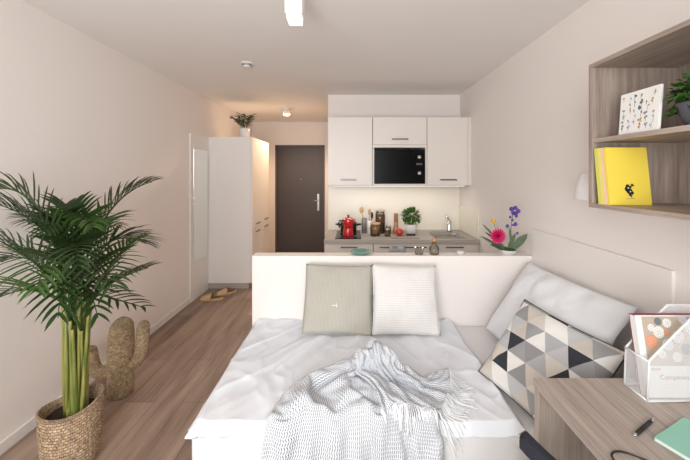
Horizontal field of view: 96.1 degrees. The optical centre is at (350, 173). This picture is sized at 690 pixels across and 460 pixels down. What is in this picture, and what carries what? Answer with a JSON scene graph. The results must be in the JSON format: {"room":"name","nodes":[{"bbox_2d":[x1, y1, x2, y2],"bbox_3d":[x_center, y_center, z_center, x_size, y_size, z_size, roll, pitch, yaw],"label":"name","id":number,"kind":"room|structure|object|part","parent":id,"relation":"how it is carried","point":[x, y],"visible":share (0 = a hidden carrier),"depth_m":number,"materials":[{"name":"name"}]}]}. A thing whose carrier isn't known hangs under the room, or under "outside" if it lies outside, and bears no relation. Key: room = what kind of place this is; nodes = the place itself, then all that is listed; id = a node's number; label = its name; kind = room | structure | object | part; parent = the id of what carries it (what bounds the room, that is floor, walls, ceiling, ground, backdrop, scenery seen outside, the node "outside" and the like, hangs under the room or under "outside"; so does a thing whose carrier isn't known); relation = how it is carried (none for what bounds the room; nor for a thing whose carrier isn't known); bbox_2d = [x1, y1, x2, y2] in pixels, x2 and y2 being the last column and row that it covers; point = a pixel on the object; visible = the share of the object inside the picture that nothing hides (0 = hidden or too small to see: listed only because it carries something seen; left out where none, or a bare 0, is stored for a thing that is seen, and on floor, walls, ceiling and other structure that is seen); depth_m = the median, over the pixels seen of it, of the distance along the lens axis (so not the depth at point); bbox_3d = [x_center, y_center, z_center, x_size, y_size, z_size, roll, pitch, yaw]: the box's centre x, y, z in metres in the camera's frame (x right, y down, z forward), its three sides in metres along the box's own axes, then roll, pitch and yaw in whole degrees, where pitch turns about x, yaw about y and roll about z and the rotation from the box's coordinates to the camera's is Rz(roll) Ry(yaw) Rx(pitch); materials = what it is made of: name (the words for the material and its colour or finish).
{"room":"studio apartment","nodes":[
{"label":"studio apartment","id":0,"kind":"room"},
{"bbox_2d":[35,383,104,459],"bbox_3d":[-1.440,1.323,1.600,0.265,0.351,0.256,0,0,0],"label":"basket","id":1,"kind":"object","parent":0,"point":[66,429],"depth_m":1.55,"materials":[{"name":"beige wicker"}]},
{"bbox_2d":[0,0,251,441],"bbox_3d":[-1.940,0.255,2.450,0.120,2.490,7.140,0,0,0],"label":"wall","id":2,"kind":"structure","parent":0,"point":[79,114],"depth_m":2.19,"materials":[{"name":"white paint"}]},
{"bbox_2d":[0,298,188,454],"bbox_3d":[-1.873,1.468,1.290,0.014,0.065,4.580,0,0,0],"label":"baseboard","id":3,"kind":"structure","parent":2,"relation":"attached to","point":[9,441],"depth_m":1.80,"materials":[{"name":"white wood"}]},
{"bbox_2d":[189,133,207,302],"bbox_3d":[-1.871,0.512,3.824,0.017,1.975,0.448,0,0,0],"label":"wall panel","id":4,"kind":"object","parent":2,"relation":"attached to","point":[198,271],"visible":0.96,"depth_m":3.67,"materials":[{"name":"white laminate"}]},
{"bbox_2d":[193,149,207,262],"bbox_3d":[-1.856,0.375,3.828,0.010,1.350,0.355,0,0,0],"label":"mirror","id":5,"kind":"object","parent":4,"relation":"attached to","point":[200,157],"visible":1,"depth_m":3.81,"materials":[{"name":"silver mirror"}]},
{"bbox_2d":[0,252,322,459],"bbox_3d":[-0.260,1.550,2.450,3.480,0.100,7.140,0,0,0],"label":"floor","id":6,"kind":"structure","parent":0,"point":[186,358],"depth_m":2.21,"materials":[{"name":"brown wood"}]},
{"bbox_2d":[0,171,163,459],"bbox_3d":[-1.353,0.733,1.505,0.770,1.531,1.136,0,0,-28],"label":"potted palm","id":7,"kind":"object","parent":6,"relation":"on","point":[68,427],"visible":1,"depth_m":1.49,"materials":[{"name":"plant"}]},
{"bbox_3d":[-1.465,0.929,1.584,0.025,0.618,0.017,0,0,-22],"label":"stem","id":8,"kind":"part","parent":7,"relation":"part of","materials":[{"name":"plant"}]},
{"bbox_3d":[-1.444,0.919,1.568,0.019,0.639,0.051,0,0,-23],"label":"stem","id":9,"kind":"part","parent":7,"relation":"part of","materials":[{"name":"plant"}]},
{"bbox_3d":[-1.429,0.904,1.558,0.020,0.668,0.031,0,0,0],"label":"stem","id":10,"kind":"part","parent":7,"relation":"part of","materials":[{"name":"plant"}]},
{"bbox_3d":[-1.427,0.951,1.573,0.026,0.575,0.042,0,0,0],"label":"stem","id":11,"kind":"part","parent":7,"relation":"part of","materials":[{"name":"plant"}]},
{"bbox_3d":[-1.407,0.982,1.559,0.020,0.514,0.070,0,0,-28],"label":"stem","id":12,"kind":"part","parent":7,"relation":"part of","materials":[{"name":"plant"}]},
{"bbox_3d":[-1.411,1.017,1.573,0.029,0.442,0.019,0,0,22],"label":"stem","id":13,"kind":"part","parent":7,"relation":"part of","materials":[{"name":"plant"}]},
{"bbox_3d":[-1.388,1.006,1.560,0.020,0.466,0.045,0,0,-17],"label":"stem","id":14,"kind":"part","parent":7,"relation":"part of","materials":[{"name":"plant"}]},
{"bbox_3d":[-1.415,0.969,1.594,0.019,0.538,0.032,0,0,23],"label":"stem","id":15,"kind":"part","parent":7,"relation":"part of","materials":[{"name":"plant"}]},
{"bbox_3d":[-1.383,0.879,1.576,0.037,0.718,0.024,0,0,0],"label":"stem","id":16,"kind":"part","parent":7,"relation":"part of","materials":[{"name":"plant"}]},
{"bbox_3d":[-1.389,1.016,1.595,0.021,0.448,0.077,0,0,-39],"label":"stem","id":17,"kind":"part","parent":7,"relation":"part of","materials":[{"name":"plant"}]},
{"bbox_3d":[-1.390,0.929,1.595,0.038,0.619,0.037,0,0,0],"label":"stem","id":18,"kind":"part","parent":7,"relation":"part of","materials":[{"name":"plant"}]},
{"bbox_3d":[-1.358,0.975,1.581,0.075,0.529,0.043,0,0,0],"label":"stem","id":19,"kind":"part","parent":7,"relation":"part of","materials":[{"name":"plant"}]},
{"bbox_3d":[-1.369,0.925,1.613,0.069,0.627,0.020,0,0,29],"label":"stem","id":20,"kind":"part","parent":7,"relation":"part of","materials":[{"name":"plant"}]},
{"bbox_3d":[-1.367,0.926,1.606,0.072,0.625,0.030,0,0,0],"label":"stem","id":21,"kind":"part","parent":7,"relation":"part of","materials":[{"name":"plant"}]},
{"bbox_2d":[89,316,149,400],"bbox_3d":[-1.597,1.240,2.120,0.434,0.519,0.156,0,0,0],"label":"cactus","id":22,"kind":"object","parent":6,"relation":"on","point":[126,353],"visible":0.94,"depth_m":2.08,"materials":[{"name":"beige wicker"}]},
{"bbox_3d":[-1.716,1.287,2.120,0.196,0.225,0.082,0,0,0],"label":"arm","id":23,"kind":"part","parent":22,"relation":"part of"},
{"bbox_3d":[-1.458,1.174,2.120,0.155,0.342,0.082,0,0,0],"label":"arm","id":24,"kind":"part","parent":22,"relation":"part of"},
{"bbox_2d":[200,293,222,300],"bbox_3d":[-1.660,1.458,3.700,0.263,0.084,0.102,0,0,-10],"label":"sandal","id":25,"kind":"object","parent":6,"relation":"on","point":[209,297],"visible":1,"depth_m":3.67,"materials":[{"name":"beige fabric"}]},
{"bbox_2d":[215,287,236,295],"bbox_3d":[-1.560,1.458,3.880,0.263,0.084,0.102,0,0,-39],"label":"sandal","id":26,"kind":"object","parent":6,"relation":"on","point":[225,291],"visible":0.99,"depth_m":3.84,"materials":[{"name":"beige fabric"}]},
{"bbox_2d":[208,137,268,288],"bbox_3d":[-1.568,0.507,4.460,0.616,1.985,0.820,0,0,0],"label":"wardrobe","id":27,"kind":"object","parent":6,"relation":"on","point":[238,167],"visible":0.89,"depth_m":4.05,"materials":[{"name":"white laminate"}]},
{"bbox_2d":[230,113,254,136],"bbox_3d":[-1.456,-0.651,4.140,0.391,0.331,0.374,0,0,0],"label":"potted plant","id":28,"kind":"object","parent":27,"relation":"on","point":[244,132],"visible":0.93,"depth_m":4.12,"materials":[{"name":"green plant"}]},
{"bbox_3d":[-1.430,-0.550,4.170,0.136,0.128,0.136,0,0,0],"label":"pot","id":29,"kind":"part","parent":28,"relation":"part of","materials":[{"name":"white ceramic"}]},
{"bbox_3d":[-1.300,0.119,4.255,0.019,1.203,0.406,0,0,0],"label":"door","id":30,"kind":"part","parent":27,"relation":"part of","materials":[{"name":"white laminate"}]},
{"bbox_3d":[-1.300,1.073,4.255,0.019,0.695,0.406,0,0,0],"label":"door","id":31,"kind":"part","parent":27,"relation":"part of","materials":[{"name":"white laminate"}]},
{"bbox_3d":[-1.300,0.119,4.665,0.019,1.203,0.406,0,0,0],"label":"door","id":32,"kind":"part","parent":27,"relation":"part of","materials":[{"name":"white laminate"}]},
{"bbox_3d":[-1.300,1.073,4.665,0.019,0.695,0.406,0,0,0],"label":"door","id":33,"kind":"part","parent":27,"relation":"part of","materials":[{"name":"white laminate"}]},
{"bbox_2d":[324,244,372,252],"bbox_3d":[-0.025,1.119,3.566,0.517,0.762,0.599,0,0,0],"label":"base cabinet","id":34,"kind":"object","parent":6,"relation":"on","point":[328,248],"visible":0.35,"depth_m":3.29,"materials":[{"name":"laminate"}]},
{"bbox_2d":[192,326,533,459],"bbox_3d":[0.319,1.309,1.819,2.038,0.382,0.954,0,0,0],"label":"bed","id":35,"kind":"object","parent":6,"relation":"on","point":[481,341],"visible":0.07,"depth_m":1.34,"materials":[{"name":"white fabric"}]},
{"bbox_2d":[184,318,524,438],"bbox_3d":[0.018,1.104,1.811,1.480,0.085,0.977,0,0,0],"label":"duvet","id":36,"kind":"object","parent":35,"relation":"on","point":[274,354],"visible":0.63,"depth_m":1.68,"materials":[{"name":"white fabric"}]},
{"bbox_2d":[301,264,371,335],"bbox_3d":[-0.090,0.854,2.131,0.472,0.428,0.207,0,0,5],"label":"cushion","id":37,"kind":"object","parent":36,"relation":"on","point":[337,297],"visible":1,"depth_m":2.08,"materials":[{"name":"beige fabric"}]},
{"bbox_2d":[261,338,477,459],"bbox_3d":[0.113,1.140,1.420,0.999,0.607,0.416,0,0,0],"label":"throw blanket","id":38,"kind":"object","parent":36,"relation":"on","point":[369,404],"visible":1,"depth_m":1.33,"materials":[{"name":"white fabric"}]},
{"bbox_2d":[372,264,440,335],"bbox_3d":[0.372,0.855,2.127,0.453,0.435,0.210,0,0,3],"label":"cushion","id":39,"kind":"object","parent":36,"relation":"on","point":[404,298],"visible":1,"depth_m":2.08,"materials":[{"name":"white fabric"}]},
{"bbox_2d":[478,299,624,418],"bbox_3d":[0.926,0.908,1.488,0.321,0.396,0.524,0,0,-19],"label":"cushion","id":40,"kind":"object","parent":35,"relation":"on","point":[536,343],"visible":0.72,"depth_m":1.47,"materials":[{"name":"fabric"}]},
{"bbox_2d":[486,262,637,344],"bbox_3d":[1.128,0.848,1.800,0.347,0.477,0.807,0,0,-4],"label":"pillow","id":41,"kind":"object","parent":35,"relation":"on","point":[600,316],"visible":0.49,"depth_m":1.69,"materials":[{"name":"white fabric"}]},
{"bbox_2d":[252,253,531,326],"bbox_3d":[0.312,1.054,2.350,2.093,0.892,0.100,0,0,0],"label":"wall","id":42,"kind":"structure","parent":6,"relation":"on","point":[470,287],"depth_m":2.30,"materials":[{"name":"white paint"}]},
{"bbox_2d":[350,248,371,254],"bbox_3d":[0.075,0.595,2.350,0.164,0.024,0.164,0,0,0],"label":"dish","id":43,"kind":"object","parent":42,"relation":"on","point":[359,251],"visible":1,"depth_m":2.37,"materials":[{"name":"teal ceramic"}]},
{"bbox_2d":[414,247,423,254],"bbox_3d":[0.515,0.582,2.350,0.072,0.050,0.072,0,0,0],"label":"drinking glass","id":44,"kind":"object","parent":42,"relation":"on","point":[414,247],"visible":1,"depth_m":2.37,"materials":[{"name":"clear glass"}]},
{"bbox_2d":[429,238,438,254],"bbox_3d":[0.630,0.547,2.350,0.072,0.119,0.072,0,0,0],"label":"glass bottle","id":45,"kind":"object","parent":42,"relation":"on","point":[434,240],"visible":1,"depth_m":2.35,"materials":[{"name":"brown"}]},
{"bbox_2d":[456,250,464,254],"bbox_3d":[0.830,0.597,2.350,0.062,0.020,0.062,0,0,0],"label":"dish","id":46,"kind":"object","parent":42,"relation":"on","point":[459,252],"visible":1,"depth_m":2.33,"materials":[{"name":"white ceramic"}]},
{"bbox_2d":[481,206,526,255],"bbox_3d":[1.151,0.422,2.342,0.359,0.371,0.129,0,0,-11],"label":"flower arrangement","id":47,"kind":"object","parent":42,"relation":"on","point":[498,236],"visible":1,"depth_m":2.32,"materials":[{"name":"multicoloured plant"}]},
{"bbox_2d":[373,244,437,252],"bbox_3d":[0.582,1.119,3.566,0.685,0.762,0.599,0,0,0],"label":"base cabinet","id":48,"kind":"object","parent":6,"relation":"on","point":[377,248],"visible":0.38,"depth_m":3.29,"materials":[{"name":"laminate"}]},
{"bbox_2d":[390,246,405,252],"bbox_3d":[0.490,0.911,3.260,0.170,0.303,0.006,0,0,0],"label":"dish towel","id":49,"kind":"object","parent":48,"relation":"hanging from","point":[394,249],"visible":0.23,"depth_m":3.26,"materials":[{"name":"grey fabric"}]},
{"bbox_2d":[324,230,479,243],"bbox_3d":[0.537,0.716,3.566,1.642,0.042,0.601,0,0,0],"label":"countertop","id":50,"kind":"structure","parent":48,"relation":"on","point":[424,236],"depth_m":3.29,"materials":[{"name":"grey stone"}]},
{"bbox_2d":[335,230,360,238],"bbox_3d":[-0.030,0.692,3.555,0.280,0.007,0.490,0,0,0],"label":"cooktop","id":51,"kind":"object","parent":50,"relation":"in","point":[339,235],"visible":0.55,"depth_m":3.42,"materials":[{"name":"black glass"}]},
{"bbox_2d":[338,215,355,236],"bbox_3d":[-0.038,0.569,3.435,0.178,0.236,0.129,0,0,32],"label":"coffee pot","id":52,"kind":"object","parent":51,"relation":"on","point":[348,222],"visible":1,"depth_m":3.39,"materials":[{"name":"red metal"}]},
{"bbox_2d":[335,221,361,232],"bbox_3d":[-0.030,0.607,3.670,0.274,0.160,0.196,0,0,30],"label":"saucepan","id":53,"kind":"object","parent":51,"relation":"on","point":[341,222],"visible":0.38,"depth_m":3.62,"materials":[{"name":"black metal"}]},
{"bbox_2d":[362,218,366,232],"bbox_3d":[0.155,0.609,3.660,0.060,0.170,0.060,0,0,0],"label":"utensil holder","id":54,"kind":"object","parent":50,"relation":"on","point":[364,220],"visible":1,"depth_m":3.63,"materials":[{"name":"grey metal"}]},
{"bbox_2d":[367,220,371,233],"bbox_3d":[0.215,0.619,3.640,0.052,0.150,0.052,0,0,0],"label":"utensil holder","id":55,"kind":"object","parent":50,"relation":"on","point":[368,221],"visible":0.77,"depth_m":3.62,"materials":[{"name":"white ceramic"}]},
{"bbox_2d":[370,222,379,235],"bbox_3d":[0.275,0.622,3.500,0.116,0.145,0.116,0,0,0],"label":"storage jar","id":56,"kind":"object","parent":50,"relation":"on","point":[375,226],"visible":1,"depth_m":3.46,"materials":[{"name":"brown glass"}]},
{"bbox_2d":[375,210,384,233],"bbox_3d":[0.345,0.561,3.660,0.116,0.265,0.116,0,0,0],"label":"storage jar","id":57,"kind":"object","parent":50,"relation":"on","point":[380,218],"visible":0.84,"depth_m":3.62,"materials":[{"name":"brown glass"}]},
{"bbox_2d":[385,228,389,236],"bbox_3d":[0.405,0.651,3.470,0.060,0.085,0.060,0,0,0],"label":"storage jar","id":58,"kind":"object","parent":50,"relation":"on","point":[387,233],"visible":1,"depth_m":3.45,"materials":[{"name":"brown glass"}]},
{"bbox_2d":[392,213,398,233],"bbox_3d":[0.525,0.575,3.620,0.084,0.238,0.084,0,0,0],"label":"pepper mill","id":59,"kind":"object","parent":50,"relation":"on","point":[395,227],"visible":0.85,"depth_m":3.60,"materials":[{"name":"brown wood"}]},
{"bbox_2d":[390,234,418,238],"bbox_3d":[0.585,0.687,3.420,0.300,0.014,0.180,0,0,0],"label":"chopping board","id":60,"kind":"object","parent":50,"relation":"on","point":[393,236],"visible":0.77,"depth_m":3.37,"materials":[{"name":"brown wood"}]},
{"bbox_2d":[395,228,403,235],"bbox_3d":[0.535,0.638,3.420,0.092,0.081,0.092,0,0,0],"label":"tomato","id":61,"kind":"object","parent":60,"relation":"on","point":[399,231],"visible":1,"depth_m":3.39,"materials":[{"name":"red plant"}]},
{"bbox_2d":[398,206,421,233],"bbox_3d":[0.686,0.534,3.581,0.265,0.320,0.230,0,0,0],"label":"potted herb","id":62,"kind":"object","parent":50,"relation":"on","point":[410,228],"visible":1,"depth_m":3.53,"materials":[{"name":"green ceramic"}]},
{"bbox_2d":[428,214,465,237],"bbox_3d":[1.090,0.611,3.573,0.360,0.247,0.448,0,0,0],"label":"sink","id":63,"kind":"object","parent":50,"relation":"in","point":[448,233],"visible":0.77,"depth_m":3.70,"materials":[{"name":"metal"}]},
{"bbox_2d":[428,231,465,237],"bbox_3d":[1.090,0.712,3.540,0.360,0.044,0.381,0,0,0],"label":"basin","id":64,"kind":"object","parent":63,"relation":"in","point":[437,234],"depth_m":3.69,"materials":[{"name":"metal"}]},
{"bbox_2d":[444,214,451,230],"bbox_3d":[1.177,0.591,3.765,0.091,0.207,0.064,0,0,0],"label":"tap","id":65,"kind":"object","parent":50,"relation":"on","point":[448,226],"depth_m":3.74,"materials":[{"name":"silver metal"}]},
{"bbox_2d":[438,244,478,252],"bbox_3d":[1.142,1.119,3.566,0.426,0.762,0.599,0,0,0],"label":"base cabinet","id":66,"kind":"object","parent":6,"relation":"on","point":[443,248],"visible":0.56,"depth_m":3.29,"materials":[{"name":"laminate"}]},
{"bbox_2d":[518,430,556,459],"bbox_3d":[0.714,1.094,0.745,0.458,0.811,0.410,0,0,-29],"label":"desk chair","id":67,"kind":"object","parent":6,"relation":"on","point":[530,447],"visible":1,"depth_m":0.79,"materials":[{"name":"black fabric"}]},
{"bbox_2d":[533,378,689,459],"bbox_3d":[1.018,1.130,0.427,0.680,0.740,1.455,0,0,0],"label":"desk","id":68,"kind":"object","parent":6,"relation":"on","point":[575,418],"visible":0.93,"depth_m":1.01,"materials":[{"name":"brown wood"}]},
{"bbox_3d":[1.014,1.143,1.141,0.663,0.714,0.025,0,0,0],"label":"panel","id":69,"kind":"part","parent":68,"relation":"part of","materials":[{"name":"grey wood"}]},
{"bbox_2d":[610,450,646,459],"bbox_3d":[0.788,0.756,0.762,0.230,0.005,0.082,0,0,40],"label":"cable","id":70,"kind":"object","parent":68,"relation":"on","point":[614,451],"visible":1,"depth_m":0.84,"materials":[{"name":"black plastic"}]},
{"bbox_2d":[634,417,654,435],"bbox_3d":[0.877,0.753,0.926,0.136,0.013,0.010,0,0,-28],"label":"pen","id":71,"kind":"object","parent":68,"relation":"on","point":[650,421],"visible":1,"depth_m":0.92,"materials":[{"name":"black plastic"}]},
{"bbox_2d":[623,304,689,401],"bbox_3d":[1.119,0.614,1.075,0.270,0.291,0.093,0,0,0],"label":"magazine file","id":72,"kind":"object","parent":68,"relation":"on","point":[684,326],"visible":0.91,"depth_m":1.03,"materials":[{"name":"white metal"}]},
{"bbox_2d":[629,313,689,396],"bbox_3d":[1.105,0.624,1.075,0.225,0.261,0.068,0,0,0],"label":"catalogue","id":73,"kind":"object","parent":72,"relation":"in","point":[649,331],"visible":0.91,"depth_m":1.07,"materials":[{"name":"white paper"}]},
{"bbox_2d":[647,324,653,330],"bbox_3d":[1.043,0.534,1.078,0.024,0.024,0.004,0,0,0],"label":"print","id":74,"kind":"object","parent":73,"relation":"on","point":[650,327],"depth_m":1.08,"materials":[{"name":"white paper"}]},
{"bbox_2d":[646,335,656,347],"bbox_3d":[1.038,0.578,1.070,0.040,0.039,0.007,0,0,0],"label":"print","id":75,"kind":"object","parent":73,"relation":"attached to","point":[651,340],"depth_m":1.07},
{"bbox_2d":[654,318,660,324],"bbox_3d":[1.070,0.514,1.081,0.026,0.026,0.004,0,0,0],"label":"print","id":76,"kind":"object","parent":73,"relation":"on","point":[657,321],"depth_m":1.08,"materials":[{"name":"paper"}]},
{"bbox_2d":[653,326,663,337],"bbox_3d":[1.068,0.549,1.075,0.038,0.037,0.006,0,0,0],"label":"print","id":77,"kind":"object","parent":73,"relation":"attached to","point":[658,331],"depth_m":1.08,"materials":[{"name":"white paper"}]},
{"bbox_2d":[663,318,670,327],"bbox_3d":[1.101,0.519,1.081,0.030,0.030,0.005,0,0,0],"label":"print","id":78,"kind":"object","parent":73,"relation":"on","point":[666,321],"depth_m":1.08,"materials":[{"name":"white paper"}]},
{"bbox_2d":[663,339,673,350],"bbox_3d":[1.093,0.588,1.069,0.038,0.037,0.006,0,0,0],"label":"print","id":79,"kind":"object","parent":73,"relation":"attached to","point":[671,343],"depth_m":1.07},
{"bbox_2d":[673,331,683,342],"bbox_3d":[1.133,0.564,1.073,0.040,0.039,0.007,0,0,0],"label":"print","id":80,"kind":"object","parent":73,"relation":"attached to","point":[681,333],"depth_m":1.07},
{"bbox_2d":[679,316,686,323],"bbox_3d":[1.158,0.509,1.082,0.028,0.028,0.005,0,0,0],"label":"print","id":81,"kind":"object","parent":73,"relation":"on","point":[682,319],"depth_m":1.08},
{"bbox_2d":[654,417,689,459],"bbox_3d":[0.995,0.754,0.805,0.178,0.010,0.250,0,0,-24],"label":"notebook","id":82,"kind":"object","parent":68,"relation":"on","point":[676,438],"visible":1,"depth_m":0.88,"materials":[{"name":"green paper"}]},
{"bbox_2d":[252,122,327,248],"bbox_3d":[-1.024,0.255,5.960,1.713,2.490,0.120,0,0,0],"label":"wall","id":83,"kind":"structure","parent":0,"point":[273,133],"depth_m":5.90,"materials":[{"name":"white paint"}]},
{"bbox_2d":[275,145,324,252],"bbox_3d":[-0.970,0.475,5.920,0.940,2.050,0.159,0,0,0],"label":"door","id":84,"kind":"structure","parent":83,"relation":"in","point":[299,169],"depth_m":5.92,"materials":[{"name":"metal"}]},
{"bbox_3d":[-0.625,0.540,5.914,0.040,0.320,0.012,0,0,0],"label":"handle plate","id":85,"kind":"part","parent":84,"relation":"part of","materials":[{"name":"metal"}]},
{"bbox_2d":[22,0,588,121],"bbox_3d":[-0.260,-1.040,2.450,3.480,0.100,7.140,0,0,0],"label":"ceiling","id":86,"kind":"structure","parent":0,"point":[341,47],"depth_m":2.30,"materials":[{"name":"paint"}]},
{"bbox_2d":[241,61,252,67],"bbox_3d":[-0.930,-0.972,2.770,0.104,0.036,0.104,0,0,0],"label":"smoke detector","id":87,"kind":"object","parent":86,"relation":"attached to","point":[246,64],"visible":1,"depth_m":2.75,"materials":[{"name":"white plastic"}]},
{"bbox_2d":[283,108,289,115],"bbox_3d":[-0.980,-0.940,4.720,0.108,0.100,0.108,0,0,0],"label":"ceiling light","id":88,"kind":"object","parent":86,"relation":"attached to","point":[286,111],"visible":1,"depth_m":4.68,"materials":[{"name":"white metal"}]},
{"bbox_2d":[285,0,304,25],"bbox_3d":[-0.293,-0.890,1.620,0.090,0.200,0.090,0,0,0],"label":"ceiling light","id":89,"kind":"object","parent":86,"relation":"attached to","point":[294,9],"visible":1,"depth_m":1.58,"materials":[{"name":"white metal"}]},
{"bbox_2d":[287,14,302,25],"bbox_3d":[-0.293,-0.805,1.620,0.072,0.030,0.072,0,0,0],"label":"diffuser","id":90,"kind":"object","parent":89,"relation":"attached to","point":[293,19],"depth_m":1.60,"materials":[{"name":"white plastic"}]},
{"bbox_2d":[328,95,459,117],"bbox_3d":[0.597,0.255,3.935,1.767,2.490,0.120,0,0,0],"label":"wall","id":91,"kind":"structure","parent":0,"point":[372,106],"depth_m":3.88,"materials":[{"name":"white paint"}]},
{"bbox_2d":[328,117,371,184],"bbox_3d":[-0.009,-0.258,3.671,0.503,0.771,0.387,0,0,0],"label":"upper cabinet","id":92,"kind":"object","parent":91,"relation":"attached to","point":[349,138],"visible":1,"depth_m":3.50,"materials":[{"name":"laminate"}]},
{"bbox_2d":[328,185,459,229],"bbox_3d":[0.536,0.411,3.871,1.639,0.567,0.008,0,0,0],"label":"backsplash","id":93,"kind":"structure","parent":91,"relation":"attached to","point":[433,202],"depth_m":3.87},
{"bbox_2d":[372,145,426,184],"bbox_3d":[0.551,-0.101,3.685,0.611,0.457,0.360,0,0,0],"label":"microwave niche","id":94,"kind":"object","parent":91,"relation":"attached to","point":[374,147],"visible":0.66,"depth_m":3.50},
{"bbox_2d":[374,150,424,183],"bbox_3d":[0.551,-0.082,3.656,0.571,0.386,0.348,0,0,0],"label":"microwave","id":95,"kind":"object","parent":94,"relation":"in","point":[390,166],"visible":0.98,"depth_m":3.50,"materials":[{"name":"black glass"}]},
{"bbox_3d":[0.769,-0.082,3.509,0.132,0.380,0.020,0,0,0],"label":"control panel","id":96,"kind":"part","parent":95,"relation":"part of","materials":[{"name":"black glass"}]},
{"bbox_2d":[334,185,464,185],"bbox_3d":[0.550,0.136,3.560,1.500,0.013,0.030,0,0,0],"label":"strip light","id":97,"kind":"object","parent":94,"relation":"attached to","point":[334,185],"visible":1,"depth_m":3.54,"materials":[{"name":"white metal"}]},
{"bbox_2d":[372,117,426,144],"bbox_3d":[0.551,-0.486,3.671,0.609,0.313,0.387,0,0,0],"label":"upper cabinet","id":98,"kind":"object","parent":91,"relation":"attached to","point":[385,130],"visible":0.99,"depth_m":3.50,"materials":[{"name":"laminate"}]},
{"bbox_3d":[0.552,-0.393,3.490,0.185,0.014,0.023,0,0,0],"label":"handle","id":99,"kind":"part","parent":98,"relation":"part of","materials":[{"name":"metal"}]},
{"bbox_2d":[427,117,470,184],"bbox_3d":[1.111,-0.258,3.671,0.499,0.771,0.387,0,0,0],"label":"upper cabinet","id":100,"kind":"object","parent":91,"relation":"attached to","point":[447,137],"depth_m":3.50,"materials":[{"name":"laminate"}]},
{"bbox_3d":[1.342,-0.258,3.684,0.036,0.771,0.361,0,0,0],"label":"filler strip","id":101,"kind":"part","parent":100,"relation":"part of","materials":[{"name":"white wood"}]},
{"bbox_2d":[404,223,416,233],"bbox_3d":[0.690,0.634,3.580,0.148,0.120,0.148,0,0,0],"label":"pot","id":102,"kind":"object","parent":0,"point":[410,228],"depth_m":3.53,"materials":[{"name":"white ceramic"}]},
{"bbox_2d":[500,249,516,255],"bbox_3d":[1.190,0.589,2.350,0.128,0.036,0.128,0,0,0],"label":"bowl","id":103,"kind":"object","parent":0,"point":[510,252],"depth_m":2.31,"materials":[{"name":"white ceramic"}]},
{"bbox_2d":[460,0,689,312],"bbox_3d":[1.420,0.255,1.377,0.120,2.490,4.995,0,0,0],"label":"wall","id":104,"kind":"structure","parent":0,"point":[529,115],"depth_m":2.05,"materials":[{"name":"white paint"}]},
{"bbox_2d":[459,205,478,238],"bbox_3d":[1.354,0.541,3.572,0.012,0.303,0.585,0,0,0],"label":"guard","id":105,"kind":"object","parent":104,"relation":"attached to","point":[468,217],"visible":1,"depth_m":3.53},
{"bbox_2d":[573,174,588,199],"bbox_3d":[1.266,0.066,1.620,0.185,0.132,0.136,0,0,0],"label":"wall lamp","id":106,"kind":"object","parent":104,"relation":"attached to","point":[582,188],"visible":0.33,"depth_m":1.60,"materials":[{"name":"white metal"}]},
{"bbox_2d":[532,229,675,377],"bbox_3d":[1.349,0.853,1.797,0.019,0.895,1.004,0,0,0],"label":"headboard panel","id":107,"kind":"object","parent":104,"relation":"attached to","point":[649,287],"visible":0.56,"depth_m":1.59,"materials":[{"name":"white laminate"}]},
{"bbox_2d":[589,19,689,220],"bbox_3d":[1.179,-0.160,0.861,0.361,0.597,0.882,0,0,0],"label":"wall shelf","id":108,"kind":"object","parent":104,"relation":"attached to","point":[663,57],"visible":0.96,"depth_m":1.28,"materials":[{"name":"beige wood"}]},
{"bbox_2d":[594,148,601,203],"bbox_3d":[1.083,0.009,1.258,0.163,0.226,0.040,0,0,0],"label":"notebook","id":109,"kind":"object","parent":108,"relation":"on","point":[595,150],"visible":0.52,"depth_m":1.26,"materials":[{"name":"yellow paper"}]},
{"bbox_2d":[597,148,604,203],"bbox_3d":[1.083,0.008,1.241,0.163,0.226,0.038,0,0,0],"label":"notebook","id":110,"kind":"object","parent":108,"relation":"on","point":[598,149],"visible":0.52,"depth_m":1.24,"materials":[{"name":"yellow paper"}]},
{"bbox_2d":[600,148,607,204],"bbox_3d":[1.083,0.008,1.227,0.163,0.226,0.036,0,0,0],"label":"notebook","id":111,"kind":"object","parent":108,"relation":"on","point":[601,149],"visible":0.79,"depth_m":1.22,"materials":[{"name":"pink paper"}]},
{"bbox_2d":[603,147,651,204],"bbox_3d":[1.083,0.008,1.215,0.163,0.226,0.034,0,0,0],"label":"notebook","id":112,"kind":"object","parent":108,"relation":"on","point":[626,168],"visible":1,"depth_m":1.21,"materials":[{"name":"yellow paper"}]},
{"bbox_3d":[1.179,-0.160,1.293,0.361,0.561,0.018,0,0,0],"label":"panel","id":113,"kind":"part","parent":108,"relation":"part of","materials":[{"name":"beige wood"}]},
{"bbox_2d":[619,84,663,134],"bbox_3d":[1.031,-0.224,1.107,0.021,0.152,0.155,0,0,1],"label":"art print","id":114,"kind":"object","parent":108,"relation":"on","point":[640,110],"visible":0.98,"depth_m":1.09,"materials":[{"name":"white paper"}]},
{"bbox_2d":[663,73,689,124],"bbox_3d":[1.093,-0.235,0.950,0.225,0.189,0.201,0,0,-44],"label":"potted plant","id":115,"kind":"object","parent":108,"relation":"on","point":[682,109],"visible":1,"depth_m":0.97,"materials":[{"name":"green plant"}]},
{"bbox_3d":[1.056,-0.204,0.985,0.076,0.037,0.078,0,0,0],"label":"trailing stem","id":116,"kind":"part","parent":115,"relation":"part of","materials":[{"name":"green plant"}]},
{"bbox_3d":[1.048,-0.244,0.968,0.085,0.063,0.046,0,0,28],"label":"trailing stem","id":117,"kind":"part","parent":115,"relation":"part of","materials":[{"name":"green plant"}]},
{"bbox_3d":[1.088,-0.186,0.952,0.132,0.076,0.132,0,0,0],"label":"pot","id":118,"kind":"part","parent":115,"relation":"part of","materials":[{"name":"grey ceramic"}]},
{"bbox_3d":[1.353,-0.160,0.861,0.011,0.561,0.846,0,0,0],"label":"panel","id":119,"kind":"part","parent":108,"relation":"part of","materials":[{"name":"beige wood"}]}
]}

